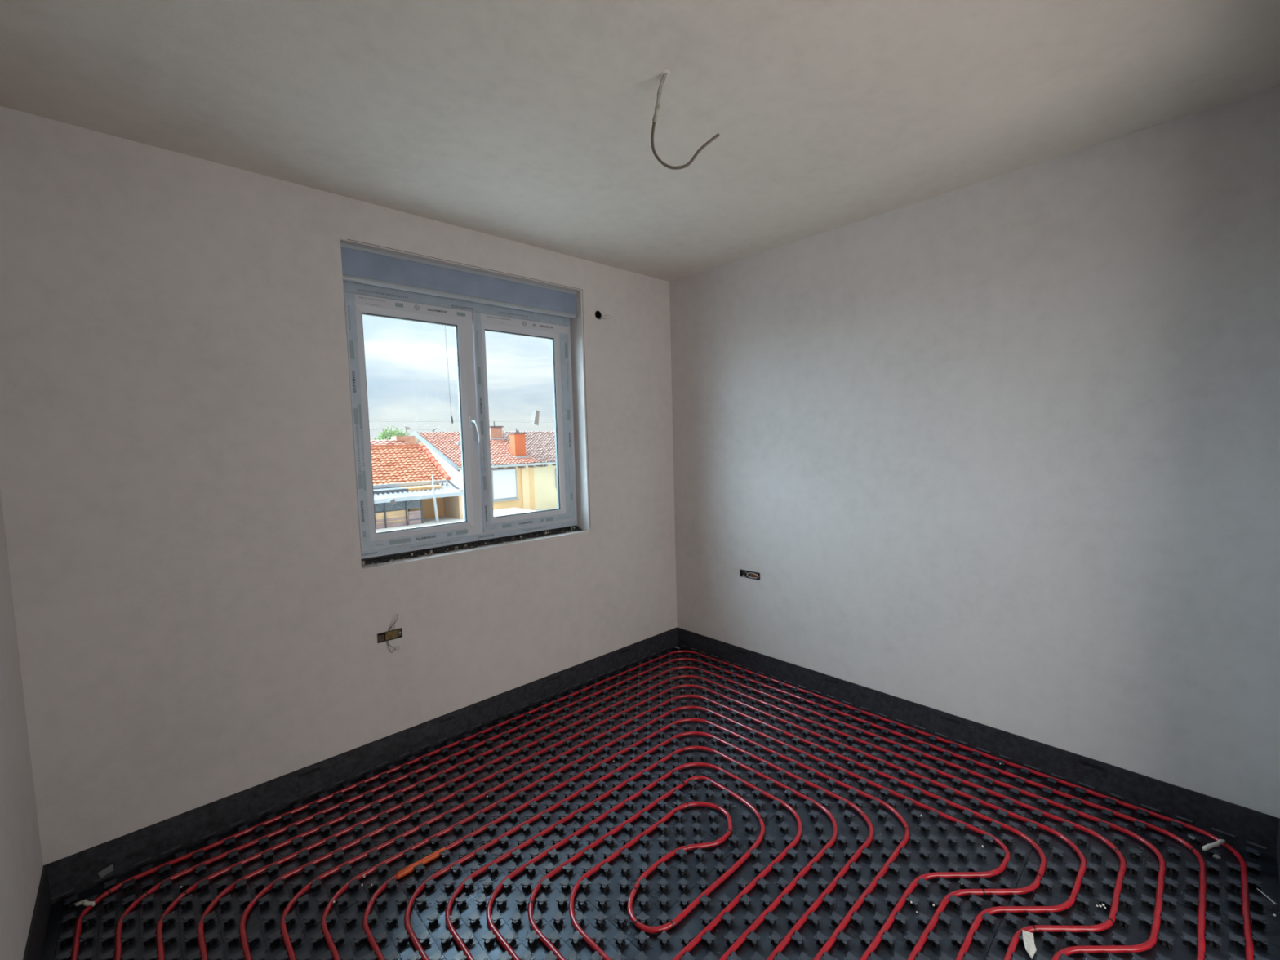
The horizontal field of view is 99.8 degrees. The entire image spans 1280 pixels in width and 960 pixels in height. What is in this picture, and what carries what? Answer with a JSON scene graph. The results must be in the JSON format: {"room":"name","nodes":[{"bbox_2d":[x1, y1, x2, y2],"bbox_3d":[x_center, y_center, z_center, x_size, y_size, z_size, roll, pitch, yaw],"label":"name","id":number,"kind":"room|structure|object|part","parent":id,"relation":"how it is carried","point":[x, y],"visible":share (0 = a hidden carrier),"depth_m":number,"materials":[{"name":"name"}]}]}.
{"room":"building under construction","nodes":[
{"label":"building under construction","id":0,"kind":"room"},
{"bbox_2d":[0,490,43,959],"bbox_3d":[-0.208,0.281,-0.445,0.280,2.822,6.000,-5,6,-43],"label":"wall","id":1,"kind":"structure","parent":0,"point":[21,864],"depth_m":1.67,"materials":[{"name":"paint"}]},
{"bbox_2d":[22,866,51,959],"bbox_3d":[-1.084,1.516,0.830,0.011,0.180,3.030,-5,6,-43],"label":"strip","id":2,"kind":"object","parent":1,"relation":"attached to","point":[37,930],"visible":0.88,"depth_m":1.75,"materials":[{"name":"black plastic"}]},
{"bbox_2d":[0,106,677,865],"bbox_3d":[-1.150,0.056,2.973,3.602,2.822,0.281,-5,6,-43],"label":"wall","id":3,"kind":"structure","parent":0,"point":[199,616],"depth_m":2.25,"materials":[{"name":"paint"}]},
{"bbox_2d":[43,626,677,904],"bbox_3d":[-0.911,1.349,3.054,3.322,0.180,0.018,-5,6,-43],"label":"strip","id":4,"kind":"object","parent":3,"relation":"attached to","point":[73,874],"visible":0.87,"depth_m":2.48,"materials":[{"name":"black plastic"}]},
{"bbox_2d":[97,864,113,877],"bbox_3d":[-2.007,1.470,2.023,0.042,0.036,0.001,-5,6,-43],"label":"tape piece","id":5,"kind":"object","parent":4,"relation":"attached to","point":[107,870],"visible":1,"depth_m":2.02,"materials":[{"name":"grey"}]},
{"bbox_2d":[298,767,319,777],"bbox_3d":[-1.522,1.346,2.480,0.086,0.016,0.002,-5,6,-43],"label":"print","id":6,"kind":"object","parent":4,"relation":"attached to","point":[308,772],"depth_m":2.48,"materials":[{"name":"black"}]},
{"bbox_2d":[439,715,454,723],"bbox_3d":[-1.048,1.301,2.925,0.083,0.015,0.002,-5,6,-43],"label":"print","id":7,"kind":"object","parent":4,"relation":"attached to","point":[442,719],"depth_m":2.92,"materials":[{"name":"black"}]},
{"bbox_2d":[377,613,402,653],"bbox_3d":[-1.264,0.769,2.716,0.120,0.191,0.076,-5,6,-43],"label":"box","id":8,"kind":"object","parent":3,"relation":"attached to","point":[392,634],"visible":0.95,"depth_m":2.71,"materials":[{"name":"black"}]},
{"bbox_2d":[340,242,576,318],"bbox_3d":[-0.980,-1.084,3.082,1.387,0.170,0.207,-5,6,-43],"label":"box","id":9,"kind":"object","parent":3,"relation":"attached to","point":[362,265],"visible":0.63,"depth_m":2.91,"materials":[{"name":"grey"}]},
{"bbox_2d":[444,327,453,423],"bbox_3d":[-1.097,-0.680,3.085,0.020,0.710,0.011,-5,6,-43],"label":"hanging cord","id":10,"kind":"object","parent":9,"relation":"hanging from","point":[451,418],"visible":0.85,"depth_m":3.09,"materials":[{"name":"black fabric"}]},
{"bbox_3d":[-0.917,-1.157,3.007,1.385,0.018,0.006,-5,6,-43],"label":"rail","id":11,"kind":"part","parent":9,"relation":"part of","materials":[{"name":"grey plastic"}]},
{"bbox_2d":[342,280,577,561],"bbox_3d":[-0.958,-0.336,3.135,1.387,1.434,0.191,-5,6,-43],"label":"window","id":12,"kind":"structure","parent":3,"relation":"attached to","point":[470,320],"depth_m":3.08,"materials":[{"name":"grey plastic"}]},
{"bbox_2d":[390,498,395,505],"bbox_3d":[-1.293,0.116,2.819,0.032,0.034,0.001,-5,6,-43],"label":"label","id":13,"kind":"object","parent":12,"relation":"attached to","point":[393,502],"visible":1,"depth_m":2.82,"materials":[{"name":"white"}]},
{"bbox_3d":[-1.201,-0.301,2.908,0.658,1.278,0.070,-5,6,-43],"label":"sash","id":14,"kind":"part","parent":12,"relation":"part of","materials":[{"name":"grey plastic"}]},
{"bbox_3d":[-0.970,0.364,3.219,1.387,0.028,0.100,-5,6,-43],"label":"sub sill","id":15,"kind":"part","parent":12,"relation":"part of","materials":[{"name":"black"}]},
{"bbox_3d":[-0.960,-0.331,3.080,0.028,0.068,0.008,-5,6,-43],"label":"handle plate","id":16,"kind":"part","parent":12,"relation":"part of","materials":[{"name":"grey plastic"}]},
{"bbox_3d":[-0.933,-0.278,3.069,0.036,0.133,0.056,-5,6,-43],"label":"handle","id":17,"kind":"part","parent":12,"relation":"part of","materials":[{"name":"grey"}]},
{"bbox_3d":[-0.714,-0.350,3.365,0.660,1.272,0.070,-5,6,-43],"label":"sash","id":18,"kind":"part","parent":12,"relation":"part of","materials":[{"name":"grey plastic"}]},
{"bbox_2d":[533,409,539,425],"bbox_3d":[-0.651,-0.391,3.399,0.044,0.099,0.001,-5,6,-43],"label":"label","id":19,"kind":"object","parent":12,"relation":"attached to","point":[537,412],"visible":1,"depth_m":3.40,"materials":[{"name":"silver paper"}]},
{"bbox_2d":[361,527,575,565],"bbox_3d":[-0.897,0.371,3.148,1.338,0.021,0.052,-5,6,-43],"label":"crumbs","id":20,"kind":"object","parent":3,"relation":"on","point":[545,532],"visible":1,"depth_m":3.00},
{"bbox_2d":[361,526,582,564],"bbox_3d":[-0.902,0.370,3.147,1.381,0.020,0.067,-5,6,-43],"label":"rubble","id":21,"kind":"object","parent":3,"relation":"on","point":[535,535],"visible":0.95,"depth_m":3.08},
{"bbox_2d":[595,310,611,319],"bbox_3d":[-0.267,-1.089,3.560,0.153,0.059,0.077,0,5,25],"label":"junction opening","id":22,"kind":"object","parent":3,"relation":"attached to","point":[597,313],"visible":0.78,"depth_m":3.57,"materials":[{"name":"black"}]},
{"bbox_2d":[0,0,1279,281],"bbox_3d":[0.966,-1.356,0.776,3.882,0.200,6.280,-5,6,-43],"label":"ceiling","id":23,"kind":"structure","parent":0,"point":[526,122],"depth_m":1.81,"materials":[{"name":"paint"}]},
{"bbox_2d":[650,69,719,169],"bbox_3d":[0.144,-1.155,1.731,0.222,0.300,0.031,-1,4,2],"label":"cable","id":24,"kind":"object","parent":23,"relation":"hanging from","point":[664,73],"visible":1,"depth_m":1.73,"materials":[{"name":"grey plastic"}]},
{"bbox_2d":[669,85,1279,817],"bbox_3d":[2.318,0.025,2.115,0.280,2.822,6.280,-5,6,-43],"label":"wall","id":25,"kind":"structure","parent":0,"point":[1002,451],"depth_m":2.46,"materials":[{"name":"paint"}]},
{"bbox_2d":[739,569,759,580],"bbox_3d":[0.757,0.641,3.663,0.054,0.050,0.162,-5,6,-43],"label":"box","id":26,"kind":"object","parent":25,"relation":"attached to","point":[747,574],"visible":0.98,"depth_m":3.66,"materials":[{"name":"black plastic"}]},
{"bbox_2d":[677,627,1279,857],"bbox_3d":[1.323,1.286,3.086,0.018,0.180,3.030,-5,6,-43],"label":"strip","id":27,"kind":"object","parent":25,"relation":"attached to","point":[1237,824],"visible":0.83,"depth_m":2.54,"materials":[{"name":"black plastic"}]},
{"bbox_2d":[825,678,837,684],"bbox_3d":[1.157,1.217,3.257,0.002,0.016,0.080,-5,6,-43],"label":"print","id":28,"kind":"object","parent":27,"relation":"attached to","point":[828,681],"depth_m":3.26,"materials":[{"name":"black"}]},
{"bbox_2d":[941,715,959,724],"bbox_3d":[1.605,1.239,2.782,0.002,0.014,0.087,-5,6,-43],"label":"print","id":29,"kind":"object","parent":27,"relation":"attached to","point":[945,719],"depth_m":2.78,"materials":[{"name":"black"}]},
{"bbox_2d":[1078,760,1102,770],"bbox_3d":[1.987,1.258,2.377,0.002,0.015,0.080,-5,6,-43],"label":"print","id":30,"kind":"object","parent":27,"relation":"attached to","point":[1090,765],"depth_m":2.38,"materials":[{"name":"black"}]},
{"bbox_3d":[1.049,1.681,0.998,3.883,0.250,6.280,-5,6,-43],"label":"floor","id":31,"kind":"structure","parent":0,"visible":0},
{"bbox_2d":[40,747,504,959],"bbox_3d":[-1.347,1.503,2.121,1.382,0.071,0.780,-5,6,-43],"label":"panel","id":32,"kind":"object","parent":31,"relation":"on","point":[221,925],"visible":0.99,"depth_m":2.02,"materials":[{"name":"grey"}]},
{"bbox_2d":[72,899,95,906],"bbox_3d":[-1.964,1.495,1.902,0.080,0.021,0.021,-1,4,2],"label":"plaster dab","id":33,"kind":"object","parent":32,"relation":"on","point":[85,902],"visible":1,"depth_m":1.90,"materials":[{"name":"white paint"}]},
{"bbox_2d":[251,819,631,959],"bbox_3d":[-0.805,1.530,1.546,1.382,0.071,0.798,-5,6,-43],"label":"panel","id":34,"kind":"object","parent":31,"relation":"on","point":[509,915],"visible":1,"depth_m":1.82,"materials":[{"name":"grey"}]},
{"bbox_2d":[432,666,712,819],"bbox_3d":[-0.334,1.406,3.071,1.398,0.071,0.780,-5,6,-43],"label":"panel","id":35,"kind":"object","parent":31,"relation":"on","point":[504,807],"visible":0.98,"depth_m":2.94,"materials":[{"name":"grey"}]},
{"bbox_2d":[611,942,648,959],"bbox_3d":[-0.257,1.558,0.964,1.382,0.071,0.798,-5,6,-43],"label":"panel","id":36,"kind":"object","parent":31,"relation":"on","point":[630,952],"visible":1,"depth_m":1.68,"materials":[{"name":"grey plastic"}]},
{"bbox_2d":[506,704,838,942],"bbox_3d":[0.208,1.433,2.496,1.398,0.071,0.798,-5,6,-43],"label":"panel","id":37,"kind":"object","parent":31,"relation":"on","point":[609,888],"visible":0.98,"depth_m":2.31,"materials":[{"name":"grey"}]},
{"bbox_2d":[70,650,1253,959],"bbox_3d":[0.138,1.445,1.985,3.219,0.026,2.871,-5,6,-43],"label":"pipe","id":38,"kind":"object","parent":37,"relation":"on","point":[1151,941],"visible":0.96,"depth_m":2.14,"materials":[{"name":"red plastic"}]},
{"bbox_2d":[1202,839,1225,851],"bbox_3d":[2.167,1.373,2.029,0.130,0.022,0.022,-3,4,-18],"label":"plaster dab","id":39,"kind":"object","parent":38,"relation":"attached to","point":[1217,843],"visible":1,"depth_m":2.02,"materials":[{"name":"white paint"}]},
{"bbox_2d":[628,646,759,704],"bbox_3d":[0.368,1.339,3.730,0.528,0.071,0.780,-5,6,-43],"label":"panel","id":40,"kind":"object","parent":31,"relation":"on","point":[692,691],"visible":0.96,"depth_m":3.68,"materials":[{"name":"grey plastic"}]},
{"bbox_2d":[713,677,881,758],"bbox_3d":[0.910,1.366,3.154,0.528,0.071,0.798,-5,6,-43],"label":"panel","id":41,"kind":"object","parent":31,"relation":"on","point":[788,727],"visible":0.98,"depth_m":3.10,"materials":[{"name":"grey plastic"}]},
{"bbox_2d":[631,758,1033,959],"bbox_3d":[0.756,1.461,1.914,1.398,0.071,0.798,-5,6,-43],"label":"panel","id":42,"kind":"object","parent":31,"relation":"on","point":[935,843],"visible":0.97,"depth_m":1.92,"materials":[{"name":"grey plastic"}]},
{"bbox_2d":[179,688,1275,928],"bbox_3d":[0.301,1.443,1.968,2.892,0.025,2.731,-5,6,-43],"label":"crumbs","id":43,"kind":"object","parent":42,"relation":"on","point":[364,876],"visible":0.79,"depth_m":1.85,"materials":[{"name":"white"}]},
{"bbox_2d":[840,720,1060,841],"bbox_3d":[1.459,1.394,2.572,0.528,0.071,0.798,-5,6,-43],"label":"panel","id":44,"kind":"object","parent":31,"relation":"on","point":[1029,828],"visible":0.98,"depth_m":2.51,"materials":[{"name":"grey"}]},
{"bbox_2d":[985,843,1279,959],"bbox_3d":[1.250,1.486,1.390,1.398,0.071,0.638,-5,6,-43],"label":"panel","id":45,"kind":"object","parent":31,"relation":"on","point":[1177,939],"visible":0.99,"depth_m":1.74,"materials":[{"name":"grey"}]},
{"bbox_2d":[1022,929,1036,959],"bbox_3d":[1.201,1.433,1.661,0.031,0.014,0.090,1,5,28],"label":"shard","id":46,"kind":"object","parent":45,"relation":"on","point":[1028,937],"visible":1,"depth_m":1.66},
{"bbox_2d":[1035,783,1279,947],"bbox_3d":[1.952,1.419,2.049,0.528,0.071,0.638,-5,6,-43],"label":"panel","id":47,"kind":"object","parent":31,"relation":"on","point":[1224,900],"visible":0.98,"depth_m":1.99,"materials":[{"name":"grey"}]},
{"bbox_2d":[1187,835,1195,839],"bbox_3d":[2.125,1.376,2.076,0.019,0.004,0.021,-3,5,-24],"label":"smear","id":48,"kind":"object","parent":47,"relation":"on","point":[1193,837],"visible":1,"depth_m":2.07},
{"bbox_2d":[1212,853,1220,858],"bbox_3d":[2.118,1.383,1.977,0.021,0.004,0.019,-4,5,-26],"label":"smear","id":49,"kind":"object","parent":47,"relation":"on","point":[1216,856],"visible":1,"depth_m":1.98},
{"bbox_2d":[1256,888,1276,904],"bbox_3d":[2.104,1.397,1.809,0.006,0.008,0.059,-1,4,7],"label":"plaster sliver","id":50,"kind":"object","parent":47,"relation":"on","point":[1273,901],"visible":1,"depth_m":1.80,"materials":[{"name":"white paint"}]},
{"label":"outside","id":51,"kind":"structure","parent":0,"visible":0},
{"bbox_2d":[533,457,557,511],"bbox_3d":[-30.154,0.505,58.578,150.000,0.200,119.100,-5,6,-43],"label":"yard","id":52,"kind":"structure","parent":51,"point":[533,458],"depth_m":31.58,"materials":[{"name":"concrete"}]},
{"bbox_2d":[369,435,415,444],"bbox_3d":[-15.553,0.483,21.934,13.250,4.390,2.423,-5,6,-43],"label":"house","id":53,"kind":"structure","parent":52,"relation":"on","point":[394,440],"depth_m":26.07,"materials":[{"name":"red tile"}]},
{"bbox_2d":[374,425,410,439],"bbox_3d":[-20.930,-1.782,45.892,3.318,5.723,3.345,-5,6,-43],"label":"tree","id":54,"kind":"object","parent":52,"relation":"on","point":[391,433],"visible":0.22,"depth_m":45.41,"materials":[{"name":"green plant"}]},
{"bbox_2d":[404,426,409,435],"bbox_3d":[-17.102,-1.268,39.896,0.350,5.350,0.152,-5,6,-43],"label":"utility pole","id":55,"kind":"object","parent":52,"relation":"on","point":[405,428],"visible":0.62,"depth_m":39.67,"materials":[{"name":"grey"}]},
{"bbox_2d":[396,428,554,430],"bbox_3d":[-13.093,-4.150,43.569,45.001,0.184,0.028,-5,6,-43],"label":"overhead wire","id":56,"kind":"object","parent":55,"relation":"attached to","point":[442,428],"visible":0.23,"depth_m":46.11,"materials":[{"name":"grey"}]},
{"bbox_2d":[370,441,534,532],"bbox_3d":[-10.133,0.847,17.107,14.500,4.073,10.100,-5,6,-43],"label":"house","id":57,"kind":"structure","parent":52,"relation":"on","point":[400,472],"depth_m":20.65,"materials":[{"name":"orange tile"}]},
{"bbox_2d":[373,499,423,528],"bbox_3d":[-9.839,1.283,16.614,6.195,0.880,0.150,-5,6,-43],"label":"screen","id":58,"kind":"object","parent":57,"relation":"on","point":[384,519],"visible":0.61,"depth_m":18.19,"materials":[{"name":"grey"}]},
{"bbox_3d":[-8.444,1.155,17.854,0.035,0.880,0.050,-5,6,-43],"label":"post","id":59,"kind":"part","parent":58,"relation":"part of","materials":[{"name":"grey metal"}]},
{"bbox_3d":[-9.893,1.022,16.634,6.180,0.320,0.030,-5,6,-43],"label":"panel","id":60,"kind":"part","parent":58,"relation":"part of","materials":[{"name":"grey metal"}]},
{"bbox_3d":[-7.942,1.107,18.324,0.035,0.880,0.050,-5,6,-43],"label":"post","id":61,"kind":"part","parent":58,"relation":"part of","materials":[{"name":"grey metal"}]},
{"bbox_3d":[-7.564,1.070,18.679,0.035,0.880,0.050,-5,6,-43],"label":"post","id":62,"kind":"part","parent":58,"relation":"part of","materials":[{"name":"grey metal"}]},
{"bbox_2d":[431,474,447,523],"bbox_3d":[-6.946,0.635,18.794,0.561,1.704,0.110,-5,6,-43],"label":"pole","id":63,"kind":"object","parent":57,"relation":"on","point":[433,482],"visible":1,"depth_m":18.63,"materials":[{"name":"white metal"}]},
{"bbox_2d":[409,421,544,513],"bbox_3d":[-11.056,-0.905,33.015,5.210,5.300,11.070,-5,6,-43],"label":"house","id":64,"kind":"structure","parent":52,"relation":"on","point":[513,481],"depth_m":30.39,"materials":[{"name":"red tile"}]},
{"bbox_2d":[492,469,516,498],"bbox_3d":[-7.495,0.219,29.815,1.370,1.551,0.045,-5,6,-43],"label":"shutter","id":65,"kind":"object","parent":64,"relation":"hanging from","point":[504,481],"depth_m":29.80,"materials":[{"name":"white"}]},
{"bbox_3d":[-7.482,1.127,29.887,1.720,0.070,0.160,-5,6,-43],"label":"sill","id":66,"kind":"part","parent":64,"relation":"part of","materials":[{"name":"grey paint"}]},
{"bbox_2d":[502,431,557,510],"bbox_3d":[-5.451,-1.140,38.247,10.760,4.702,11.016,-5,6,-43],"label":"house","id":67,"kind":"structure","parent":52,"relation":"on","point":[540,445],"depth_m":32.09,"materials":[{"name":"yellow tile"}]},
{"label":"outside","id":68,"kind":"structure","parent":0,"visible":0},
{"bbox_2d":[388,419,531,421],"bbox_3d":[-13.112,-4.848,43.518,45.001,0.184,0.028,-5,6,-43],"label":"overhead wire","id":69,"kind":"object","parent":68,"point":[388,420],"visible":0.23,"depth_m":41.09,"materials":[{"name":"grey"}]},
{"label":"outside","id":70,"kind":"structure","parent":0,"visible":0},
{"bbox_2d":[376,421,554,422],"bbox_3d":[-13.108,-4.719,43.528,45.001,0.184,0.028,-5,6,-43],"label":"overhead wire","id":71,"kind":"object","parent":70,"point":[376,421],"visible":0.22,"depth_m":41.64,"materials":[{"name":"grey"}]},
{"bbox_3d":[1.165,0.158,0.719,3.322,2.822,0.120,-5,6,-43],"label":"wall","id":72,"kind":"structure","parent":0,"visible":0},
{"bbox_2d":[1275,818,1279,880],"bbox_3d":[2.127,1.360,1.774,0.650,0.180,0.011,-5,6,-43],"label":"strip","id":73,"kind":"object","parent":72,"relation":"attached to","point":[1277,856],"visible":0.81,"depth_m":1.95,"materials":[{"name":"black plastic"}]}
]}

